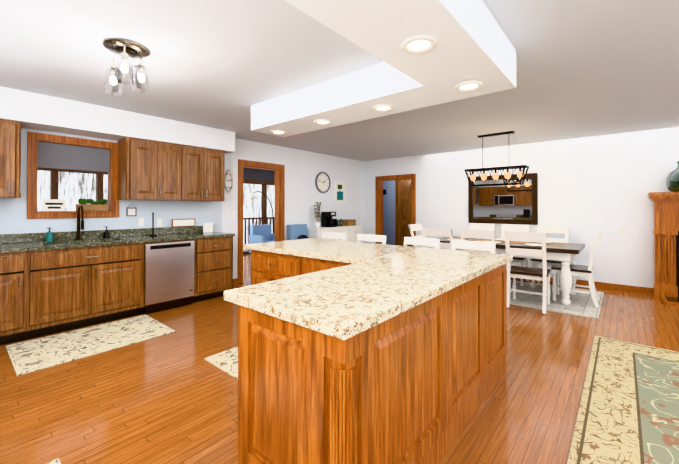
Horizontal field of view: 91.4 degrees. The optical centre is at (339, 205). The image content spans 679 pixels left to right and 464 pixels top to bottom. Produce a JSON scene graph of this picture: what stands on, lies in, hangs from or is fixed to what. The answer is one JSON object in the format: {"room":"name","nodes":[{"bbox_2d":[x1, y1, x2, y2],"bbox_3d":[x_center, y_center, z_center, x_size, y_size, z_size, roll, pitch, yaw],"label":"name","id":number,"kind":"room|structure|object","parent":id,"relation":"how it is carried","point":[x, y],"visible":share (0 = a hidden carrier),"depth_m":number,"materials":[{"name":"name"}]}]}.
{"room":"kitchen","nodes":[
{"label":"kitchen","id":0,"kind":"room"},
{"bbox_2d":[0,86,234,153],"bbox_3d":[-3.205,-1.021,3.768,0.399,0.314,4.300,0,-1,40],"label":"soffit","id":1,"kind":"structure","parent":0,"point":[31,110],"depth_m":3.92,"materials":[{"name":"white paint"}]},
{"bbox_2d":[37,167,274,253],"bbox_3d":[-2.465,0.059,7.532,3.070,2.620,10.200,0,-1,40],"label":"wall","id":2,"kind":"structure","parent":0,"point":[264,178],"depth_m":9.46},
{"bbox_2d":[0,128,363,313],"bbox_3d":[-2.116,0.094,5.460,0.150,2.520,8.600,0,-1,40],"label":"wall","id":3,"kind":"structure","parent":0,"point":[303,194],"depth_m":5.70,"materials":[{"name":"white paint"}]},
{"bbox_2d":[0,119,21,197],"bbox_3d":[-3.795,-0.475,3.098,0.365,0.782,1.161,0,-1,40],"label":"upper cabinet","id":4,"kind":"object","parent":3,"relation":"attached to","point":[10,131],"depth_m":3.37,"materials":[{"name":"brown wood"}]},
{"bbox_2d":[27,132,118,218],"bbox_3d":[-3.260,-0.336,4.092,0.190,0.980,0.890,0,-1,40],"label":"window","id":5,"kind":"structure","parent":3,"relation":"in","point":[33,138],"depth_m":3.95,"materials":[{"name":"brown wood"}]},
{"bbox_2d":[37,141,109,171],"bbox_3d":[-3.268,-0.591,4.101,0.020,0.300,0.720,0,-1,40],"label":"window shade","id":6,"kind":"object","parent":5,"relation":"attached to","point":[60,156],"visible":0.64,"depth_m":4.07,"materials":[{"name":"grey fabric"}]},
{"bbox_2d":[43,198,107,210],"bbox_3d":[-3.261,-0.011,4.118,0.116,0.160,0.651,0,-1,40],"label":"decorations","id":7,"kind":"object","parent":3,"relation":"attached to","point":[57,205],"depth_m":4.12,"materials":[{"name":"wood"}]},
{"bbox_2d":[76,198,107,210],"bbox_3d":[-3.157,-0.010,4.240,0.116,0.160,0.331,0,-1,40],"label":"planter","id":8,"kind":"object","parent":7,"relation":"on","point":[93,206],"depth_m":4.21,"materials":[{"name":"wood"}]},
{"bbox_2d":[0,225,211,244],"bbox_3d":[-3.179,0.364,4.077,0.020,0.100,3.460,0,-1,40],"label":"backsplash","id":9,"kind":"structure","parent":3,"relation":"attached to","point":[5,239],"depth_m":4.18,"materials":[{"name":"stone"}]},
{"bbox_2d":[126,204,136,215],"bbox_3d":[-2.826,0.061,4.501,0.013,0.173,0.120,0,-1,40],"label":"wall sign","id":10,"kind":"object","parent":3,"relation":"attached to","point":[131,211],"visible":1,"depth_m":4.50,"materials":[{"name":"grey"}]},
{"bbox_2d":[138,218,143,225],"bbox_3d":[-2.751,0.228,4.594,0.005,0.110,0.070,0,-1,40],"label":"switch plate","id":11,"kind":"object","parent":3,"relation":"attached to","point":[140,220],"depth_m":4.59,"materials":[{"name":"white paint"}]},
{"bbox_2d":[117,137,187,200],"bbox_3d":[-2.559,-0.464,4.546,0.365,0.782,0.761,0,-1,40],"label":"upper cabinet","id":12,"kind":"object","parent":3,"relation":"attached to","point":[154,170],"depth_m":4.39,"materials":[{"name":"brown wood"}]},
{"bbox_2d":[157,219,161,226],"bbox_3d":[-2.595,0.249,4.776,0.005,0.110,0.070,0,-1,40],"label":"switch plate","id":13,"kind":"object","parent":3,"relation":"attached to","point":[159,221],"depth_m":4.77,"materials":[{"name":"white paint"}]},
{"bbox_2d":[188,146,225,200],"bbox_3d":[-2.164,-0.461,5.021,0.349,0.782,0.735,0,-1,40],"label":"upper cabinet","id":14,"kind":"object","parent":3,"relation":"attached to","point":[206,167],"depth_m":4.94,"materials":[{"name":"brown wood"}]},
{"bbox_2d":[224,169,232,191],"bbox_3d":[-1.871,-0.420,5.596,0.048,0.390,0.149,0,-1,40],"label":"wall sconce","id":15,"kind":"object","parent":3,"relation":"attached to","point":[228,182],"visible":0.96,"depth_m":5.60,"materials":[{"name":"white glass"}]},
{"bbox_2d":[238,159,284,283],"bbox_3d":[-1.490,0.280,6.192,0.190,2.160,1.030,0,-1,40],"label":"door frame","id":16,"kind":"structure","parent":3,"relation":"attached to","point":[279,169],"depth_m":6.22,"materials":[{"name":"brown wood"}]},
{"bbox_2d":[315,172,330,192],"bbox_3d":[-0.365,-0.512,7.375,0.030,0.470,0.470,0,-1,40],"label":"wall clock","id":17,"kind":"object","parent":3,"relation":"attached to","point":[322,182],"visible":1,"depth_m":7.36,"materials":[{"name":"grey"}]},
{"bbox_2d":[334,182,345,203],"bbox_3d":[0.018,-0.288,7.822,0.029,0.520,0.380,0,-1,40],"label":"wall art","id":18,"kind":"object","parent":3,"relation":"attached to","point":[339,192],"visible":0.94,"depth_m":7.78,"materials":[{"name":"white paper"}]},
{"bbox_2d":[0,249,678,463],"bbox_3d":[0.489,1.377,4.575,12.950,0.060,10.650,0,-1,40],"label":"floor","id":19,"kind":"structure","parent":0,"point":[171,398],"depth_m":2.33,"materials":[{"name":"brown wood"}]},
{"bbox_2d":[46,458,60,463],"bbox_3d":[-1.346,1.313,0.777,1.410,0.010,1.290,0,-1,40],"label":"area rug","id":20,"kind":"object","parent":19,"relation":"on","point":[56,461],"visible":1,"depth_m":1.70,"materials":[{"name":"beige fabric"}]},
{"bbox_2d":[6,314,175,375],"bbox_3d":[-2.444,1.332,3.318,0.840,0.010,1.210,0,-1,40],"label":"area rug","id":21,"kind":"object","parent":19,"relation":"on","point":[29,356],"visible":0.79,"depth_m":3.21,"materials":[{"name":"beige fabric"}]},
{"bbox_2d":[120,241,199,316],"bbox_3d":[-2.388,0.911,4.414,0.535,0.869,0.755,0,-1,40],"label":"base cabinet","id":22,"kind":"object","parent":19,"relation":"on","point":[154,271],"depth_m":4.15,"materials":[{"name":"brown wood"}]},
{"bbox_2d":[0,241,47,252],"bbox_3d":[-3.631,0.426,3.056,0.658,0.040,1.320,0,-1,40],"label":"countertop","id":23,"kind":"structure","parent":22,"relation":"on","point":[17,246],"depth_m":3.30,"materials":[{"name":"stone"}]},
{"bbox_2d":[144,241,193,313],"bbox_3d":[-2.369,0.905,4.437,0.536,0.858,0.605,0,-1,40],"label":"dishwasher","id":24,"kind":"object","parent":22,"relation":"in","point":[168,265],"depth_m":4.24,"materials":[{"name":"metal"}]},
{"bbox_2d":[112,233,234,244],"bbox_3d":[-2.268,0.438,4.653,0.658,0.040,1.400,0,-1,40],"label":"countertop","id":25,"kind":"structure","parent":22,"relation":"on","point":[155,236],"depth_m":4.43,"materials":[{"name":"stone"}]},
{"bbox_2d":[76,205,86,239],"bbox_3d":[-3.073,0.202,3.971,0.223,0.420,0.110,0,-1,40],"label":"faucet","id":26,"kind":"object","parent":25,"relation":"on","point":[80,235],"depth_m":3.99,"materials":[{"name":"brown metal"}]},
{"bbox_2d":[204,346,237,378],"bbox_3d":[-0.516,1.327,2.666,1.260,0.010,0.540,0,-1,40],"label":"area rug","id":27,"kind":"object","parent":19,"relation":"on","point":[226,361],"visible":0.21,"depth_m":2.83,"materials":[{"name":"beige fabric"}]},
{"bbox_2d":[247,191,273,219],"bbox_3d":[-2.090,0.500,9.083,0.293,1.760,1.434,0,0,15],"label":"lamp","id":28,"kind":"object","parent":19,"relation":"on","point":[252,196],"visible":0.71,"depth_m":8.59,"materials":[{"name":"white metal"}]},
{"bbox_2d":[249,224,274,252],"bbox_3d":[-1.957,0.954,8.867,0.640,0.849,0.720,0,-1,40],"label":"chair","id":29,"kind":"object","parent":19,"relation":"on","point":[260,233],"visible":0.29,"depth_m":8.87,"materials":[{"name":"blue fabric"}]},
{"bbox_2d":[287,224,307,239],"bbox_3d":[-0.676,0.872,6.526,0.570,0.979,0.480,0,-1,40],"label":"accent chair","id":30,"kind":"object","parent":19,"relation":"on","point":[296,231],"visible":0.17,"depth_m":6.57,"materials":[{"name":"blue fabric"}]},
{"bbox_2d":[322,232,346,240],"bbox_3d":[-0.214,0.862,4.518,0.470,0.969,0.465,0,-1,40],"label":"bar stool","id":31,"kind":"object","parent":19,"relation":"on","point":[338,235],"visible":0.12,"depth_m":4.64,"materials":[{"name":"white paint"}]},
{"bbox_2d":[307,202,361,241],"bbox_3d":[-0.108,0.650,7.344,0.448,1.434,1.500,0,-1,40],"label":"sideboard","id":32,"kind":"object","parent":19,"relation":"on","point":[349,227],"visible":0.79,"depth_m":7.18,"materials":[{"name":"white paint"}]},
{"bbox_2d":[314,202,320,227],"bbox_3d":[-0.466,0.198,7.024,0.161,0.534,0.181,0,-1,40],"label":"plant","id":33,"kind":"object","parent":32,"relation":"on","point":[317,224],"depth_m":6.98,"materials":[{"name":"white plant"}]},
{"bbox_2d":[230,246,506,463],"bbox_3d":[-0.166,0.890,2.637,2.259,0.884,2.082,0,-1,40],"label":"kitchen island","id":34,"kind":"object","parent":19,"relation":"on","point":[350,352],"depth_m":1.43,"materials":[{"name":"brown wood"}]},
{"bbox_2d":[244,238,427,261],"bbox_3d":[-0.075,0.431,3.328,1.620,0.044,0.990,0,-1,40],"label":"island countertop","id":35,"kind":"structure","parent":34,"relation":"on","point":[315,248],"depth_m":3.13,"materials":[{"name":"beige stone"}]},
{"bbox_2d":[224,248,511,341],"bbox_3d":[0.439,0.422,2.120,0.730,0.044,2.160,0,-1,40],"label":"island countertop","id":36,"kind":"structure","parent":34,"relation":"on","point":[342,303],"depth_m":1.56,"materials":[{"name":"beige stone"}]},
{"bbox_2d":[357,234,386,243],"bbox_3d":[0.273,0.859,4.102,0.470,0.969,0.465,0,-1,40],"label":"bar stool","id":37,"kind":"object","parent":19,"relation":"on","point":[370,237],"visible":0.06,"depth_m":4.25,"materials":[{"name":"white paint"}]},
{"bbox_2d":[404,237,439,248],"bbox_3d":[0.805,0.855,3.648,0.470,0.969,0.465,0,-1,40],"label":"bar stool","id":38,"kind":"object","parent":19,"relation":"on","point":[422,241],"visible":0.1,"depth_m":3.79,"materials":[{"name":"white paint"}]},
{"bbox_2d":[451,240,495,252],"bbox_3d":[1.246,0.852,3.271,0.470,0.969,0.465,0,-1,40],"label":"dining chair","id":39,"kind":"object","parent":19,"relation":"on","point":[478,245],"visible":0.12,"depth_m":3.41,"materials":[{"name":"white paint"}]},
{"bbox_2d":[506,279,603,318],"bbox_3d":[2.562,1.347,5.395,2.680,0.011,1.630,0,-1,40],"label":"area rug","id":40,"kind":"object","parent":19,"relation":"on","point":[582,304],"visible":0.27,"depth_m":4.61,"materials":[{"name":"grey"}]},
{"bbox_2d":[408,224,424,247],"bbox_3d":[1.637,0.850,6.129,0.585,0.992,0.470,0,-1,40],"label":"dining chair","id":41,"kind":"object","parent":40,"relation":"on","point":[414,227],"visible":0.08,"depth_m":6.25,"materials":[{"name":"white paint"}]},
{"bbox_2d":[422,228,452,248],"bbox_3d":[1.635,0.843,5.175,0.470,0.992,0.585,0,-1,40],"label":"dining chair","id":42,"kind":"object","parent":40,"relation":"on","point":[437,232],"visible":0.19,"depth_m":4.97,"materials":[{"name":"white paint"}]},
{"bbox_2d":[460,229,495,253],"bbox_3d":[2.076,0.840,4.798,0.470,0.992,0.585,0,-1,40],"label":"dining chair","id":43,"kind":"object","parent":40,"relation":"on","point":[478,234],"visible":0.1,"depth_m":4.60,"materials":[{"name":"white paint"}]},
{"bbox_2d":[470,223,494,232],"bbox_3d":[2.618,0.851,6.249,0.470,0.992,0.585,0,-1,40],"label":"dining chair","id":44,"kind":"object","parent":40,"relation":"on","point":[473,226],"visible":0.08,"depth_m":6.43,"materials":[{"name":"white paint"}]},
{"bbox_2d":[435,237,584,304],"bbox_3d":[2.597,0.962,5.316,2.100,0.757,0.950,0,-1,40],"label":"dining table","id":45,"kind":"object","parent":40,"relation":"on","point":[567,253],"visible":0.54,"depth_m":4.54,"materials":[{"name":"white wood"}]},
{"bbox_2d":[447,237,564,245],"bbox_3d":[2.597,0.574,5.319,1.700,0.016,0.830,0,-1,40],"label":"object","id":46,"kind":"object","parent":45,"relation":"on","point":[525,243],"visible":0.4,"depth_m":5.17,"materials":[{"name":"white ceramic"}]},
{"bbox_2d":[501,224,529,285],"bbox_3d":[3.059,0.848,5.873,0.470,0.992,0.585,0,-1,40],"label":"dining chair","id":47,"kind":"object","parent":40,"relation":"on","point":[518,228],"visible":0.33,"depth_m":5.96,"materials":[{"name":"white paint"}]},
{"bbox_2d":[505,232,550,313],"bbox_3d":[2.501,0.837,4.397,0.470,0.992,0.585,0,-1,37],"label":"dining chair","id":48,"kind":"object","parent":40,"relation":"on","point":[539,274],"visible":0.98,"depth_m":4.27,"materials":[{"name":"white paint"}]},
{"bbox_2d":[531,225,568,287],"bbox_3d":[3.500,0.845,5.496,0.470,0.992,0.585,0,-1,40],"label":"dining chair","id":49,"kind":"object","parent":40,"relation":"on","point":[551,229],"visible":0.46,"depth_m":5.57,"materials":[{"name":"white paint"}]},
{"bbox_2d":[551,230,603,306],"bbox_3d":[3.353,0.839,4.665,0.598,0.992,0.483,0,-1,40],"label":"dining chair","id":50,"kind":"object","parent":40,"relation":"on","point":[582,270],"visible":0.98,"depth_m":4.54,"materials":[{"name":"white paint"}]},
{"bbox_2d":[567,335,678,463],"bbox_3d":[2.704,1.317,1.271,2.890,0.011,3.100,0,-1,40],"label":"area rug","id":51,"kind":"object","parent":19,"relation":"on","point":[628,412],"visible":0.93,"depth_m":2.16,"materials":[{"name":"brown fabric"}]},
{"bbox_2d":[648,161,678,306],"bbox_3d":[5.265,0.353,4.179,1.980,1.980,0.658,0,-1,40],"label":"fireplace","id":52,"kind":"object","parent":19,"relation":"on","point":[666,240],"visible":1,"depth_m":4.76,"materials":[{"name":"brown wood"}]},
{"bbox_2d":[0,0,678,160],"bbox_3d":[1.288,-1.238,2.565,9.100,0.100,8.600,0,-1,40],"label":"ceiling","id":53,"kind":"structure","parent":0,"point":[590,67],"depth_m":2.83,"materials":[{"name":"white paint"}]},
{"bbox_2d":[101,38,149,95],"bbox_3d":[-1.598,-1.015,2.494,0.310,0.344,0.317,0,-1,40],"label":"ceiling fixture","id":54,"kind":"object","parent":53,"relation":"attached to","point":[125,49],"visible":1,"depth_m":2.46,"materials":[{"name":"silver metal"}]},
{"bbox_2d":[251,0,515,136],"bbox_3d":[-0.421,-1.042,2.549,2.720,0.289,2.260,0,-1,40],"label":"ceiling soffit","id":55,"kind":"structure","parent":53,"relation":"attached to","point":[474,43],"depth_m":2.19,"materials":[{"name":"white paint"}]},
{"bbox_2d":[270,130,286,134],"bbox_3d":[-0.733,-0.880,3.984,0.194,0.012,0.194,0,0,31],"label":"recessed light","id":56,"kind":"object","parent":55,"relation":"attached to","point":[280,132],"depth_m":3.97,"materials":[{"name":"white paint"}]},
{"bbox_2d":[314,119,331,124],"bbox_3d":[-0.178,-0.884,3.510,0.194,0.012,0.194,0,0,31],"label":"recessed light","id":57,"kind":"object","parent":55,"relation":"attached to","point":[320,121],"depth_m":3.50,"materials":[{"name":"white paint"}]},
{"bbox_2d":[373,104,393,111],"bbox_3d":[0.401,-0.887,3.017,0.194,0.012,0.194,0,0,31],"label":"recessed light","id":58,"kind":"object","parent":55,"relation":"attached to","point":[382,107],"depth_m":3.01,"materials":[{"name":"white paint"}]},
{"bbox_2d":[401,35,436,53],"bbox_3d":[0.443,-0.896,1.850,0.194,0.012,0.194,0,0,31],"label":"recessed light","id":59,"kind":"object","parent":55,"relation":"attached to","point":[419,44],"depth_m":1.84,"materials":[{"name":"white paint"}]},
{"bbox_2d":[455,81,482,90],"bbox_3d":[0.968,-0.891,2.480,0.194,0.012,0.194,0,0,31],"label":"recessed light","id":60,"kind":"object","parent":55,"relation":"attached to","point":[469,85],"depth_m":2.47,"materials":[{"name":"white paint"}]},
{"bbox_2d":[465,131,528,186],"bbox_3d":[2.533,-0.746,5.376,0.922,0.840,0.242,0,-1,40],"label":"dining chandelier","id":61,"kind":"object","parent":53,"relation":"hanging from","point":[520,174],"visible":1,"depth_m":5.35,"materials":[{"name":"black metal"}]},
{"bbox_2d":[383,180,395,244],"bbox_3d":[1.545,0.068,8.710,3.000,2.620,1.102,0,-1,40],"label":"wall","id":62,"kind":"structure","parent":0,"point":[389,213],"depth_m":9.40,"materials":[{"name":"blue"}]},
{"bbox_2d":[364,126,678,287],"bbox_3d":[4.087,0.096,5.720,8.950,2.520,0.150,0,-1,40],"label":"wall","id":63,"kind":"structure","parent":0,"point":[590,188],"depth_m":5.61,"materials":[{"name":"white paint"}]},
{"bbox_2d":[375,174,415,246],"bbox_3d":[1.377,0.323,8.019,1.100,2.100,0.170,0,-1,40],"label":"door frame","id":64,"kind":"structure","parent":63,"relation":"attached to","point":[379,180],"depth_m":8.25,"materials":[{"name":"brown wood"}]},
{"bbox_2d":[396,179,410,245],"bbox_3d":[1.947,0.325,8.887,1.020,2.110,0.105,0,-1,40],"label":"door","id":65,"kind":"structure","parent":64,"relation":"attached to","point":[403,204],"depth_m":9.08,"materials":[{"name":"brown wood"}]},
{"bbox_2d":[468,173,537,224],"bbox_3d":[3.124,-0.119,6.411,1.230,0.940,0.048,0,-1,40],"label":"mirror","id":66,"kind":"object","parent":63,"relation":"attached to","point":[510,204],"visible":0.88,"depth_m":6.36,"materials":[{"name":"brown mirror"}]},
{"bbox_2d":[506,273,653,294],"bbox_3d":[4.524,1.304,5.230,7.300,0.094,0.015,0,-1,40],"label":"baseboard","id":67,"kind":"structure","parent":63,"relation":"attached to","point":[637,289],"depth_m":5.28,"materials":[{"name":"brown wood"}]},
{"bbox_2d":[619,227,625,234],"bbox_3d":[4.497,0.403,5.265,0.080,0.120,0.005,0,-1,40],"label":"switch plate","id":68,"kind":"object","parent":63,"relation":"attached to","point":[622,230],"depth_m":5.26,"materials":[{"name":"white paint"}]},
{"label":"outside","id":69,"kind":"structure","parent":0,"visible":0},
{"bbox_2d":[37,170,274,244],"bbox_3d":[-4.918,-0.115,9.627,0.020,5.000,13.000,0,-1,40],"label":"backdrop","id":70,"kind":"structure","parent":69,"point":[73,188],"depth_m":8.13,"materials":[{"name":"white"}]},
{"bbox_3d":[-4.271,1.411,9.064,1.680,0.059,10.000,0,-1,40],"label":"deck","id":71,"kind":"object","parent":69,"visible":0},
{"bbox_2d":[243,217,274,243],"bbox_3d":[-4.207,0.830,9.013,0.050,0.900,10.000,0,-1,40],"label":"rail","id":72,"kind":"object","parent":71,"relation":"on","point":[260,218],"visible":0.08,"depth_m":10.64,"materials":[{"name":"black metal"}]}
]}

